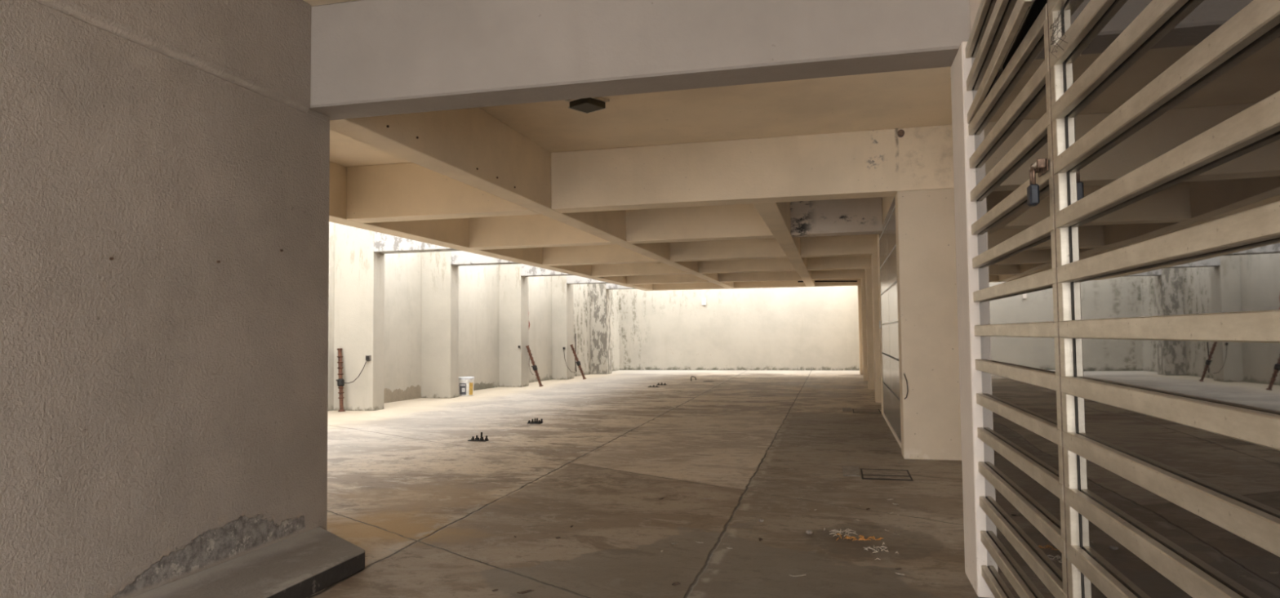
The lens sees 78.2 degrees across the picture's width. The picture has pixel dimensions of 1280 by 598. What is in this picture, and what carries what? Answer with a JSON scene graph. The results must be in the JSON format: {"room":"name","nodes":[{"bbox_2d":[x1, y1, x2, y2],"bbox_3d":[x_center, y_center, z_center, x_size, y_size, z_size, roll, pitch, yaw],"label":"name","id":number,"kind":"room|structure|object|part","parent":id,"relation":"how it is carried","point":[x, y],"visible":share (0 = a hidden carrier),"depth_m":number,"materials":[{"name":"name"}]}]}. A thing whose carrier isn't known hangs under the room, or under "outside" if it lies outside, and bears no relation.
{"room":"parking garage","nodes":[
{"label":"parking garage","id":0,"kind":"room"},
{"bbox_2d":[0,0,329,597],"bbox_3d":[-2.863,-0.280,1.830,0.274,3.285,6.540,-1,-3,14],"label":"wall","id":1,"kind":"structure","parent":0,"point":[164,403],"depth_m":3.69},
{"bbox_2d":[327,221,619,410],"bbox_3d":[-4.382,-0.433,17.099,0.250,5.000,23.066,-1,-3,18],"label":"wall","id":2,"kind":"structure","parent":0,"point":[478,285],"depth_m":18.15,"materials":[{"name":"paint"}]},
{"bbox_2d":[574,333,576,371],"bbox_3d":[-1.958,1.629,23.935,0.051,1.156,0.245,0,-3,-8],"label":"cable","id":3,"kind":"object","parent":2,"relation":"attached to","point":[575,333],"visible":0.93,"depth_m":23.99,"materials":[{"name":"plastic"}]},
{"bbox_2d":[303,0,951,166],"bbox_3d":[0.633,-1.606,11.463,7.630,0.160,26.800,-1,-3,14],"label":"ceiling","id":4,"kind":"structure","parent":0,"point":[913,98],"depth_m":7.31,"materials":[{"name":"beige paint"}]},
{"bbox_2d":[346,162,540,222],"bbox_3d":[-2.323,-1.278,9.262,2.340,0.632,0.330,-1,-3,14],"label":"ceiling beam","id":5,"kind":"structure","parent":4,"relation":"attached to","point":[405,191],"depth_m":9.18,"materials":[{"name":"beige paint"}]},
{"bbox_2d":[328,161,652,289],"bbox_3d":[-2.165,-1.005,15.349,0.300,0.632,19.970,-1,-3,14],"label":"ceiling beam","id":6,"kind":"structure","parent":4,"relation":"attached to","point":[453,233],"depth_m":11.71,"materials":[{"name":"beige paint"}]},
{"bbox_2d":[329,107,733,288],"bbox_3d":[0.380,-1.058,14.760,0.245,0.632,19.886,-1,-3,14],"label":"ceiling beam","id":7,"kind":"structure","parent":4,"relation":"attached to","point":[452,144],"depth_m":7.19,"materials":[{"name":"beige paint"}]},
{"bbox_2d":[468,213,615,249],"bbox_3d":[-1.545,-1.145,12.384,2.340,0.632,0.330,-1,-3,14],"label":"ceiling beam","id":8,"kind":"structure","parent":4,"relation":"attached to","point":[538,230],"depth_m":12.29,"materials":[{"name":"beige paint"}]},
{"bbox_2d":[564,97,609,114],"bbox_3d":[-0.453,-1.682,6.786,0.284,0.088,0.284,-3,-3,41],"label":"ceiling lamp","id":9,"kind":"object","parent":4,"relation":"attached to","point":[586,105],"visible":0.89,"depth_m":6.75,"materials":[{"name":"metal"}]},
{"bbox_3d":[-0.453,-1.711,6.787,0.244,0.030,0.244,-3,-3,41],"label":"plate","id":10,"kind":"part","parent":9,"relation":"part of","materials":[{"name":"metal"}]},
{"bbox_2d":[542,244,660,266],"bbox_3d":[-0.764,-1.012,15.515,2.340,0.632,0.330,-1,-3,14],"label":"ceiling beam","id":11,"kind":"structure","parent":4,"relation":"attached to","point":[611,253],"depth_m":15.40,"materials":[{"name":"beige paint"}]},
{"bbox_2d":[309,0,970,119],"bbox_3d":[-0.078,-1.518,4.484,4.450,0.632,0.297,-1,-3,14],"label":"ceiling beam","id":12,"kind":"structure","parent":4,"relation":"attached to","point":[370,58],"depth_m":4.40,"materials":[{"name":"paint"}]},
{"bbox_2d":[591,262,690,276],"bbox_3d":[0.015,-0.879,18.637,2.340,0.632,0.330,-1,-3,14],"label":"ceiling beam","id":13,"kind":"structure","parent":4,"relation":"attached to","point":[654,268],"depth_m":18.51,"materials":[{"name":"beige paint"}]},
{"bbox_2d":[626,274,711,284],"bbox_3d":[0.796,-0.746,21.768,2.340,0.632,0.330,-1,-3,14],"label":"ceiling beam","id":14,"kind":"structure","parent":4,"relation":"attached to","point":[668,278],"depth_m":21.64,"materials":[{"name":"beige paint"}]},
{"bbox_2d":[626,203,774,243],"bbox_3d":[0.891,-1.198,11.779,2.190,0.632,0.330,-1,-3,14],"label":"ceiling beam","id":15,"kind":"structure","parent":4,"relation":"attached to","point":[734,221],"depth_m":11.63,"materials":[{"name":"beige paint"}]},
{"bbox_2d":[670,238,787,262],"bbox_3d":[1.672,-1.065,14.910,2.190,0.632,0.330,-1,-3,14],"label":"ceiling beam","id":16,"kind":"structure","parent":4,"relation":"attached to","point":[757,248],"depth_m":14.76,"materials":[{"name":"beige paint"}]},
{"bbox_2d":[698,257,796,273],"bbox_3d":[2.450,-0.932,18.032,2.190,0.632,0.330,-1,-3,14],"label":"ceiling beam","id":17,"kind":"structure","parent":4,"relation":"attached to","point":[776,264],"depth_m":17.88,"materials":[{"name":"beige paint"}]},
{"bbox_2d":[644,278,861,290],"bbox_3d":[3.404,-0.655,24.399,6.730,0.632,0.300,-1,-3,14],"label":"ceiling beam","id":18,"kind":"structure","parent":4,"relation":"attached to","point":[790,283],"depth_m":24.21,"materials":[{"name":"beige paint"}]},
{"bbox_2d":[551,124,954,213],"bbox_3d":[1.303,-1.357,8.361,4.645,0.632,0.330,-1,-3,14],"label":"ceiling beam","id":19,"kind":"structure","parent":4,"relation":"attached to","point":[872,163],"depth_m":8.22,"materials":[{"name":"paint"}]},
{"bbox_2d":[897,128,904,137],"bbox_3d":[2.601,-1.650,7.854,0.068,0.068,0.050,-1,-3,14],"label":"pipe stub","id":20,"kind":"object","parent":19,"relation":"attached to","point":[900,133],"visible":1,"depth_m":7.83,"materials":[{"name":"metal"}]},
{"bbox_2d":[719,271,802,282],"bbox_3d":[3.231,-0.799,21.163,2.190,0.632,0.330,-1,-3,14],"label":"ceiling beam","id":21,"kind":"structure","parent":4,"relation":"attached to","point":[780,275],"depth_m":21.01,"materials":[{"name":"beige paint"}]},
{"bbox_2d":[752,201,814,286],"bbox_3d":[3.242,-1.025,16.167,0.250,0.632,15.770,-1,-3,14],"label":"ceiling beam","id":22,"kind":"structure","parent":4,"relation":"attached to","point":[776,215],"depth_m":11.13,"materials":[{"name":"beige paint"}]},
{"bbox_2d":[797,280,857,282],"bbox_3d":[5.616,-0.526,23.625,1.731,0.078,0.043,-1,-3,14],"label":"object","id":23,"kind":"object","parent":22,"relation":"attached to","point":[823,280],"visible":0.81,"depth_m":23.56,"materials":[{"name":"beige paint"}]},
{"bbox_2d":[790,196,882,237],"bbox_3d":[2.807,-1.240,11.303,1.260,0.632,0.330,-1,-3,14],"label":"ceiling beam","id":24,"kind":"structure","parent":4,"relation":"attached to","point":[848,216],"depth_m":11.15,"materials":[{"name":"paint"}]},
{"bbox_2d":[811,268,865,279],"bbox_3d":[5.218,-0.843,20.670,1.405,0.632,0.330,-1,-3,14],"label":"ceiling beam","id":25,"kind":"structure","parent":4,"relation":"attached to","point":[837,273],"depth_m":20.51,"materials":[{"name":"beige paint"}]},
{"bbox_2d":[800,234,877,257],"bbox_3d":[3.658,-1.108,14.417,1.405,0.632,0.330,-1,-3,14],"label":"ceiling beam","id":26,"kind":"structure","parent":4,"relation":"attached to","point":[860,244],"depth_m":14.26,"materials":[{"name":"beige paint"}]},
{"bbox_2d":[806,255,871,270],"bbox_3d":[4.437,-0.976,17.538,1.405,0.632,0.330,-1,-3,14],"label":"ceiling beam","id":27,"kind":"structure","parent":4,"relation":"attached to","point":[851,262],"depth_m":17.38,"materials":[{"name":"beige paint"}]},
{"bbox_2d":[306,369,983,597],"bbox_3d":[-1.037,1.869,11.216,10.900,0.200,33.400,-1,-3,14],"label":"floor","id":28,"kind":"structure","parent":0,"point":[433,511],"depth_m":6.22,"materials":[{"name":"concrete"}]},
{"bbox_2d":[130,526,364,597],"bbox_3d":[-2.116,1.359,2.979,0.600,0.098,3.665,-1,-3,14],"label":"kerb","id":29,"kind":"object","parent":28,"relation":"on","point":[302,565],"visible":1,"depth_m":3.92,"materials":[{"name":"concrete"}]},
{"bbox_2d":[336,347,345,411],"bbox_3d":[-5.117,1.383,13.453,0.126,1.081,0.307,1,-3,-34],"label":"prop","id":30,"kind":"object","parent":28,"relation":"on","point":[340,380],"visible":0.99,"depth_m":13.42,"materials":[{"name":"black metal"}]},
{"bbox_2d":[333,222,384,410],"bbox_3d":[-4.905,0.273,13.770,0.769,3.300,0.350,-1,-3,14],"label":"column","id":31,"kind":"structure","parent":28,"relation":"on","point":[359,270],"depth_m":13.60,"materials":[{"name":"paint"}]},
{"bbox_2d":[365,355,371,359],"bbox_3d":[-4.649,1.008,13.473,0.090,0.090,0.042,-1,-3,14],"label":"outlet box","id":32,"kind":"object","parent":31,"relation":"attached to","point":[367,357],"visible":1,"depth_m":13.46,"materials":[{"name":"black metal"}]},
{"bbox_2d":[343,360,367,383],"bbox_3d":[-4.852,1.244,13.447,0.392,0.394,0.024,-1,-3,1],"label":"cable","id":33,"kind":"object","parent":32,"relation":"hanging from","point":[366,360],"visible":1,"depth_m":13.44,"materials":[{"name":"white plastic"}]},
{"bbox_2d":[373,231,460,253],"bbox_3d":[-3.686,-1.052,13.525,1.770,0.460,0.346,-1,-3,14],"label":"beam","id":34,"kind":"structure","parent":31,"relation":"attached to","point":[384,243],"depth_m":13.47,"materials":[{"name":"paint"}]},
{"bbox_2d":[421,250,458,398],"bbox_3d":[-4.142,0.381,16.324,0.664,3.300,0.360,-1,-3,14],"label":"column","id":35,"kind":"structure","parent":28,"relation":"on","point":[439,277],"depth_m":16.15,"materials":[{"name":"paint"}]},
{"bbox_2d":[450,250,520,266],"bbox_3d":[-3.009,-0.943,16.095,1.700,0.460,0.346,-1,-3,14],"label":"beam","id":36,"kind":"structure","parent":35,"relation":"attached to","point":[459,258],"depth_m":16.03,"materials":[{"name":"paint"}]},
{"bbox_2d":[458,376,474,395],"bbox_3d":[-3.681,1.847,16.673,0.352,0.392,0.352,-1,-3,14],"label":"bucket","id":37,"kind":"object","parent":28,"relation":"on","point":[466,384],"visible":0.91,"depth_m":16.53,"materials":[{"name":"white plastic"}]},
{"bbox_3d":[-3.683,1.675,16.681,0.352,0.047,0.352,-1,-3,14],"label":"lid","id":38,"kind":"part","parent":37,"relation":"part of","materials":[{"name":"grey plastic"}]},
{"bbox_2d":[467,431,488,441],"bbox_3d":[-1.937,1.648,9.439,0.230,0.100,0.100,-1,-3,14],"label":"anchor","id":39,"kind":"object","parent":28,"relation":"on","point":[477,438],"visible":1,"depth_m":9.43,"materials":[{"name":"black metal"}]},
{"bbox_3d":[-1.937,1.692,9.437,0.230,0.012,0.100,-1,-3,14],"label":"plate","id":40,"kind":"part","parent":39,"relation":"part of","materials":[{"name":"black metal"}]},
{"bbox_2d":[498,263,528,386],"bbox_3d":[-3.138,0.518,19.606,0.584,3.300,0.500,-1,-3,14],"label":"column","id":41,"kind":"structure","parent":28,"relation":"on","point":[513,313],"depth_m":19.37,"materials":[{"name":"paint"}]},
{"bbox_2d":[520,263,573,276],"bbox_3d":[-2.129,-0.806,19.335,1.560,0.460,0.346,-1,-3,14],"label":"beam","id":42,"kind":"structure","parent":41,"relation":"attached to","point":[526,270],"depth_m":19.27,"materials":[{"name":"paint"}]},
{"bbox_2d":[516,589,533,593],"bbox_3d":[-0.555,1.421,3.822,0.085,0.011,0.022,1,-3,-36],"label":"dry leaf","id":43,"kind":"object","parent":28,"relation":"on","point":[526,590],"visible":1,"depth_m":3.82,"materials":[{"name":"brown plant"}]},
{"bbox_2d":[525,345,542,386],"bbox_3d":[-2.603,1.659,19.455,0.453,1.035,0.118,-1,-3,14],"label":"prop","id":44,"kind":"object","parent":28,"relation":"on","point":[534,366],"visible":1,"depth_m":19.42,"materials":[{"name":"black metal"}]},
{"bbox_2d":[527,417,542,423],"bbox_3d":[-1.497,1.737,11.233,0.215,0.076,0.100,-1,-3,14],"label":"anchor","id":45,"kind":"object","parent":28,"relation":"on","point":[532,421],"visible":1,"depth_m":11.23,"materials":[{"name":"black metal"}]},
{"bbox_3d":[-1.499,1.768,11.233,0.200,0.012,0.100,-1,-3,14],"label":"plate","id":46,"kind":"part","parent":45,"relation":"part of","materials":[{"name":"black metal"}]},
{"bbox_2d":[551,275,573,379],"bbox_3d":[-2.222,0.648,22.704,0.446,3.300,0.600,-1,-3,14],"label":"column","id":47,"kind":"structure","parent":28,"relation":"on","point":[562,312],"depth_m":22.42,"materials":[{"name":"paint"}]},
{"bbox_2d":[566,275,609,284],"bbox_3d":[-1.326,-0.676,22.410,1.490,0.460,0.346,-1,-3,14],"label":"beam","id":48,"kind":"structure","parent":47,"relation":"attached to","point":[571,279],"depth_m":22.33,"materials":[{"name":"paint"}]},
{"bbox_2d":[569,343,586,378],"bbox_3d":[-1.760,1.796,22.457,0.487,1.018,0.117,-1,-3,14],"label":"prop","id":49,"kind":"object","parent":28,"relation":"on","point":[578,362],"visible":0.99,"depth_m":22.42,"materials":[{"name":"black metal"}]},
{"bbox_2d":[590,283,611,373],"bbox_3d":[-1.266,0.767,25.555,0.530,3.300,0.600,-1,-3,14],"label":"column","id":50,"kind":"structure","parent":28,"relation":"on","point":[600,296],"depth_m":25.27,"materials":[{"name":"paint"}]},
{"bbox_2d":[605,283,635,288],"bbox_3d":[-0.465,-0.555,25.285,1.210,0.460,0.346,-1,-3,14],"label":"beam","id":51,"kind":"structure","parent":50,"relation":"attached to","point":[608,286],"depth_m":25.20,"materials":[{"name":"paint"}]},
{"bbox_2d":[671,581,680,585],"bbox_3d":[0.180,1.417,3.918,0.043,0.012,0.024,2,-4,-44],"label":"dry leaf","id":52,"kind":"object","parent":28,"relation":"on","point":[675,583],"visible":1,"depth_m":3.92,"materials":[{"name":"brown plant"}]},
{"bbox_2d":[805,529,813,533],"bbox_3d":[1.054,1.450,4.905,0.044,0.024,0.040,0,-3,-3],"label":"pebble","id":53,"kind":"object","parent":28,"relation":"on","point":[808,531],"visible":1,"depth_m":4.89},
{"bbox_2d":[823,527,857,536],"bbox_3d":[1.234,1.434,4.851,0.202,0.033,0.188,-1,-3,14],"label":"dry leaves","id":54,"kind":"object","parent":28,"relation":"on","point":[847,530],"visible":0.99,"depth_m":4.86,"materials":[{"name":"beige plant"}]},
{"bbox_2d":[835,533,882,540],"bbox_3d":[1.315,1.429,4.725,0.282,0.032,0.128,-1,-3,14],"label":"dry leaves","id":55,"kind":"object","parent":28,"relation":"on","point":[860,535],"visible":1,"depth_m":4.71,"materials":[{"name":"orange plant"}]},
{"bbox_2d":[857,284,862,373],"bbox_3d":[6.617,0.917,23.547,0.150,2.653,0.330,-1,-3,14],"label":"concrete pillar","id":56,"kind":"structure","parent":28,"relation":"on","point":[860,313],"depth_m":23.40,"materials":[{"name":"beige paint"}]},
{"bbox_2d":[842,407,881,413],"bbox_3d":[3.525,1.775,12.548,0.575,0.009,0.800,-1,-3,14],"label":"drain cover","id":57,"kind":"object","parent":28,"relation":"on","point":[855,410],"visible":1,"depth_m":12.53,"materials":[{"name":"black metal"}]},
{"bbox_3d":[3.589,1.775,12.485,0.420,0.002,0.710,-1,-3,14],"label":"frame","id":58,"kind":"part","parent":57,"relation":"part of","materials":[{"name":"black metal"}]},
{"bbox_2d":[861,277,867,380],"bbox_3d":[5.844,0.785,20.444,0.150,2.653,0.330,-1,-3,14],"label":"concrete pillar","id":59,"kind":"structure","parent":28,"relation":"on","point":[863,279],"depth_m":20.30,"materials":[{"name":"beige paint"}]},
{"bbox_2d":[865,267,874,389],"bbox_3d":[5.063,0.652,17.313,0.150,2.653,0.330,-1,-3,14],"label":"concrete pillar","id":60,"kind":"structure","parent":28,"relation":"on","point":[868,291],"depth_m":17.16,"materials":[{"name":"beige paint"}]},
{"bbox_2d":[871,253,881,402],"bbox_3d":[4.284,0.519,14.191,0.150,2.653,0.330,-1,-3,14],"label":"concrete pillar","id":61,"kind":"structure","parent":28,"relation":"on","point":[874,256],"depth_m":14.04,"materials":[{"name":"beige paint"}]},
{"bbox_2d":[842,465,913,480],"bbox_3d":[2.091,1.539,6.974,0.570,0.009,0.620,-1,-3,14],"label":"drain cover","id":62,"kind":"object","parent":28,"relation":"on","point":[848,470],"visible":1,"depth_m":6.92,"materials":[{"name":"black metal"}]},
{"bbox_3d":[2.155,1.539,6.912,0.415,0.002,0.530,-1,-3,14],"label":"frame","id":63,"kind":"part","parent":62,"relation":"part of","materials":[{"name":"black metal"}]},
{"bbox_2d":[877,234,883,415],"bbox_3d":[3.723,0.109,11.976,0.155,3.285,0.370,-1,-3,14],"label":"concrete pillar","id":64,"kind":"structure","parent":28,"relation":"on","point":[878,247],"depth_m":11.87,"materials":[{"name":"beige paint"}]},
{"bbox_2d":[862,542,898,559],"bbox_3d":[1.361,1.416,4.445,0.171,0.030,0.327,-1,-3,-2],"label":"dry leaves","id":65,"kind":"object","parent":28,"relation":"on","point":[873,545],"visible":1,"depth_m":4.48,"materials":[{"name":"beige plant"}]},
{"bbox_2d":[894,188,961,460],"bbox_3d":[3.098,0.245,7.848,0.982,2.653,0.326,-1,-3,14],"label":"concrete pillar","id":66,"kind":"structure","parent":28,"relation":"on","point":[927,299],"depth_m":7.75,"materials":[{"name":"beige paint"}]},
{"bbox_2d":[903,373,908,399],"bbox_3d":[2.615,0.859,7.745,0.014,0.256,0.049,1,-3,-34],"label":"cable","id":67,"kind":"object","parent":66,"relation":"hanging from","point":[904,373],"visible":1,"depth_m":7.73,"materials":[{"name":"grey plastic"}]},
{"bbox_2d":[950,41,1003,597],"bbox_3d":[1.853,0.080,3.889,0.482,2.653,0.384,-1,-3,14],"label":"concrete pillar","id":68,"kind":"structure","parent":28,"relation":"on","point":[963,144],"depth_m":3.81,"materials":[{"name":"paint"}]},
{"bbox_2d":[964,0,1034,124],"bbox_3d":[1.396,-1.057,3.134,0.035,0.371,1.535,-1,-3,16],"label":"louver slats","id":69,"kind":"object","parent":68,"relation":"attached to","point":[997,24],"visible":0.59,"depth_m":3.15,"materials":[{"name":"metal"}]},
{"bbox_3d":[1.391,-1.218,3.143,0.025,0.050,1.527,-1,-3,16],"label":"rail","id":70,"kind":"part","parent":69,"relation":"part of","materials":[{"name":"metal"}]},
{"bbox_3d":[1.392,-1.057,3.135,0.025,0.050,1.527,-1,-3,16],"label":"rail","id":71,"kind":"part","parent":69,"relation":"part of","materials":[{"name":"metal"}]},
{"bbox_2d":[968,4,1067,597],"bbox_3d":[1.442,0.202,3.075,0.033,2.139,1.525,-1,-3,14],"label":"metal gate","id":72,"kind":"object","parent":68,"relation":"attached to","point":[1023,504],"visible":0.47,"depth_m":2.90,"materials":[{"name":"metal"}]},
{"bbox_3d":[1.449,1.246,3.028,0.025,0.050,1.517,-1,-3,14],"label":"rail","id":73,"kind":"part","parent":72,"relation":"part of","materials":[{"name":"metal"}]},
{"bbox_3d":[1.427,-0.841,3.123,0.025,0.050,1.517,-1,-3,14],"label":"rail","id":74,"kind":"part","parent":72,"relation":"part of","materials":[{"name":"metal"}]},
{"bbox_3d":[1.447,1.085,3.036,0.025,0.050,1.517,-1,-3,14],"label":"rail","id":75,"kind":"part","parent":72,"relation":"part of","materials":[{"name":"metal"}]},
{"bbox_3d":[1.429,-0.681,3.115,0.025,0.050,1.517,-1,-3,14],"label":"rail","id":76,"kind":"part","parent":72,"relation":"part of","materials":[{"name":"metal"}]},
{"bbox_3d":[1.430,-0.520,3.108,0.025,0.050,1.517,-1,-3,14],"label":"rail","id":77,"kind":"part","parent":72,"relation":"part of","materials":[{"name":"metal"}]},
{"bbox_3d":[1.432,-0.360,3.101,0.025,0.050,1.517,-1,-3,14],"label":"rail","id":78,"kind":"part","parent":72,"relation":"part of","materials":[{"name":"metal"}]},
{"bbox_3d":[1.434,-0.199,3.094,0.025,0.050,1.517,-1,-3,14],"label":"rail","id":79,"kind":"part","parent":72,"relation":"part of","materials":[{"name":"metal"}]},
{"bbox_3d":[1.435,-0.039,3.086,0.025,0.050,1.517,-1,-3,14],"label":"rail","id":80,"kind":"part","parent":72,"relation":"part of","materials":[{"name":"metal"}]},
{"bbox_3d":[1.437,0.122,3.079,0.025,0.050,1.517,-1,-3,14],"label":"rail","id":81,"kind":"part","parent":72,"relation":"part of","materials":[{"name":"metal"}]},
{"bbox_3d":[1.439,0.282,3.072,0.025,0.050,1.517,-1,-3,14],"label":"rail","id":82,"kind":"part","parent":72,"relation":"part of","materials":[{"name":"metal"}]},
{"bbox_3d":[1.440,0.443,3.065,0.025,0.050,1.517,-1,-3,14],"label":"rail","id":83,"kind":"part","parent":72,"relation":"part of","materials":[{"name":"metal"}]},
{"bbox_3d":[1.442,0.604,3.057,0.025,0.050,1.517,-1,-3,14],"label":"rail","id":84,"kind":"part","parent":72,"relation":"part of","materials":[{"name":"metal"}]},
{"bbox_3d":[1.444,0.764,3.050,0.025,0.050,1.517,-1,-3,14],"label":"rail","id":85,"kind":"part","parent":72,"relation":"part of","materials":[{"name":"metal"}]},
{"bbox_3d":[1.446,0.924,3.043,0.025,0.050,1.517,-1,-3,14],"label":"rail","id":86,"kind":"part","parent":72,"relation":"part of","materials":[{"name":"metal"}]},
{"bbox_2d":[1029,158,1048,177],"bbox_3d":[1.239,-0.407,2.450,0.029,0.040,0.115,-1,-3,14],"label":"latch","id":87,"kind":"object","parent":72,"relation":"attached to","point":[1041,166],"visible":0.92,"depth_m":2.41,"materials":[{"name":"metal"}]},
{"bbox_2d":[1026,166,1039,206],"bbox_3d":[1.221,-0.350,2.449,0.028,0.121,0.044,-1,-3,14],"label":"padlock","id":88,"kind":"object","parent":87,"relation":"hanging from","point":[1033,190],"visible":1,"depth_m":2.43,"materials":[{"name":"metal"}]},
{"bbox_3d":[1.250,-0.406,2.444,0.005,0.038,0.110,-1,-3,14],"label":"plate","id":89,"kind":"part","parent":87,"relation":"part of","materials":[{"name":"metal"}]},
{"bbox_2d":[1046,0,1068,597],"bbox_3d":[1.249,-0.008,2.339,0.018,2.500,0.011,-1,-3,14],"label":"gate post","id":90,"kind":"object","parent":72,"relation":"attached to","point":[1046,0],"visible":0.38,"depth_m":2.34,"materials":[{"name":"metal"}]},
{"bbox_2d":[1047,0,1279,597],"bbox_3d":[1.063,-0.023,1.568,0.033,2.460,1.573,-1,-3,14],"label":"metal gate","id":91,"kind":"object","parent":90,"relation":"attached to","point":[1166,113],"visible":1,"depth_m":1.59,"materials":[{"name":"metal"}]},
{"bbox_3d":[1.050,-0.906,1.609,0.025,0.050,1.565,-1,-3,14],"label":"rail","id":92,"kind":"part","parent":91,"relation":"part of","materials":[{"name":"metal"}]},
{"bbox_2d":[1049,4,1067,57],"bbox_3d":[1.189,-0.755,2.247,0.014,0.126,0.165,-1,-3,14],"label":"cobweb","id":93,"kind":"object","parent":91,"relation":"attached to","point":[1056,20],"visible":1,"depth_m":2.25},
{"bbox_3d":[1.051,-0.745,1.602,0.025,0.050,1.565,-1,-3,14],"label":"rail","id":94,"kind":"part","parent":91,"relation":"part of","materials":[{"name":"metal"}]},
{"bbox_3d":[1.067,0.700,1.537,0.025,0.050,1.565,-1,-3,14],"label":"rail","id":95,"kind":"part","parent":91,"relation":"part of","materials":[{"name":"metal"}]},
{"bbox_3d":[1.053,-0.585,1.595,0.025,0.050,1.565,-1,-3,14],"label":"rail","id":96,"kind":"part","parent":91,"relation":"part of","materials":[{"name":"metal"}]},
{"bbox_3d":[1.065,0.539,1.544,0.025,0.050,1.565,-1,-3,14],"label":"rail","id":97,"kind":"part","parent":91,"relation":"part of","materials":[{"name":"metal"}]},
{"bbox_3d":[1.055,-0.424,1.587,0.025,0.050,1.565,-1,-3,14],"label":"rail","id":98,"kind":"part","parent":91,"relation":"part of","materials":[{"name":"metal"}]},
{"bbox_3d":[1.056,-0.264,1.580,0.025,0.050,1.565,-1,-3,14],"label":"rail","id":99,"kind":"part","parent":91,"relation":"part of","materials":[{"name":"metal"}]},
{"bbox_3d":[1.058,-0.103,1.573,0.025,0.050,1.565,-1,-3,14],"label":"rail","id":100,"kind":"part","parent":91,"relation":"part of","materials":[{"name":"metal"}]},
{"bbox_3d":[1.060,0.058,1.566,0.025,0.050,1.565,-1,-3,14],"label":"rail","id":101,"kind":"part","parent":91,"relation":"part of","materials":[{"name":"metal"}]},
{"bbox_3d":[1.061,0.218,1.558,0.025,0.050,1.565,-1,-3,14],"label":"rail","id":102,"kind":"part","parent":91,"relation":"part of","materials":[{"name":"metal"}]},
{"bbox_3d":[1.063,0.379,1.551,0.025,0.050,1.565,-1,-3,14],"label":"rail","id":103,"kind":"part","parent":91,"relation":"part of","materials":[{"name":"metal"}]},
{"bbox_2d":[618,285,859,369],"bbox_3d":[3.197,-0.057,27.185,10.300,5.000,0.250,-1,-3,14],"label":"wall","id":104,"kind":"structure","parent":0,"point":[798,327],"depth_m":26.95,"materials":[{"name":"paint"}]},
{"bbox_2d":[702,298,706,304],"bbox_3d":[2.211,0.102,27.264,0.140,0.210,0.060,-1,-3,14],"label":"junction box","id":105,"kind":"object","parent":104,"relation":"attached to","point":[704,300],"visible":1,"depth_m":27.23,"materials":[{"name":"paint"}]},
{"bbox_2d":[881,196,894,223],"bbox_3d":[3.333,-1.354,9.985,0.390,0.535,3.800,-1,-3,14],"label":"lintel","id":106,"kind":"object","parent":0,"point":[886,202],"depth_m":10.26,"materials":[{"name":"beige paint"}]},
{"bbox_2d":[879,197,901,448],"bbox_3d":[3.173,0.291,9.955,0.054,2.750,3.800,-1,-3,14],"label":"door","id":107,"kind":"structure","parent":106,"relation":"attached to","point":[887,239],"depth_m":9.81,"materials":[{"name":"grey metal"}]},
{"bbox_3d":[3.167,1.640,9.904,0.009,0.050,3.750,-1,-3,14],"label":"rail","id":108,"kind":"part","parent":107,"relation":"part of","materials":[{"name":"paint"}]},
{"bbox_2d":[969,0,981,31],"bbox_3d":[1.296,-1.618,2.329,0.140,0.655,3.050,-1,-3,14],"label":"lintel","id":109,"kind":"object","parent":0,"point":[974,4],"depth_m":3.72,"materials":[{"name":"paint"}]},
{"bbox_2d":[1003,0,1046,70],"bbox_3d":[1.426,-0.307,2.241,0.100,3.285,3.050,-1,-3,14],"label":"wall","id":110,"kind":"structure","parent":0,"point":[1037,6],"depth_m":3.29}
]}

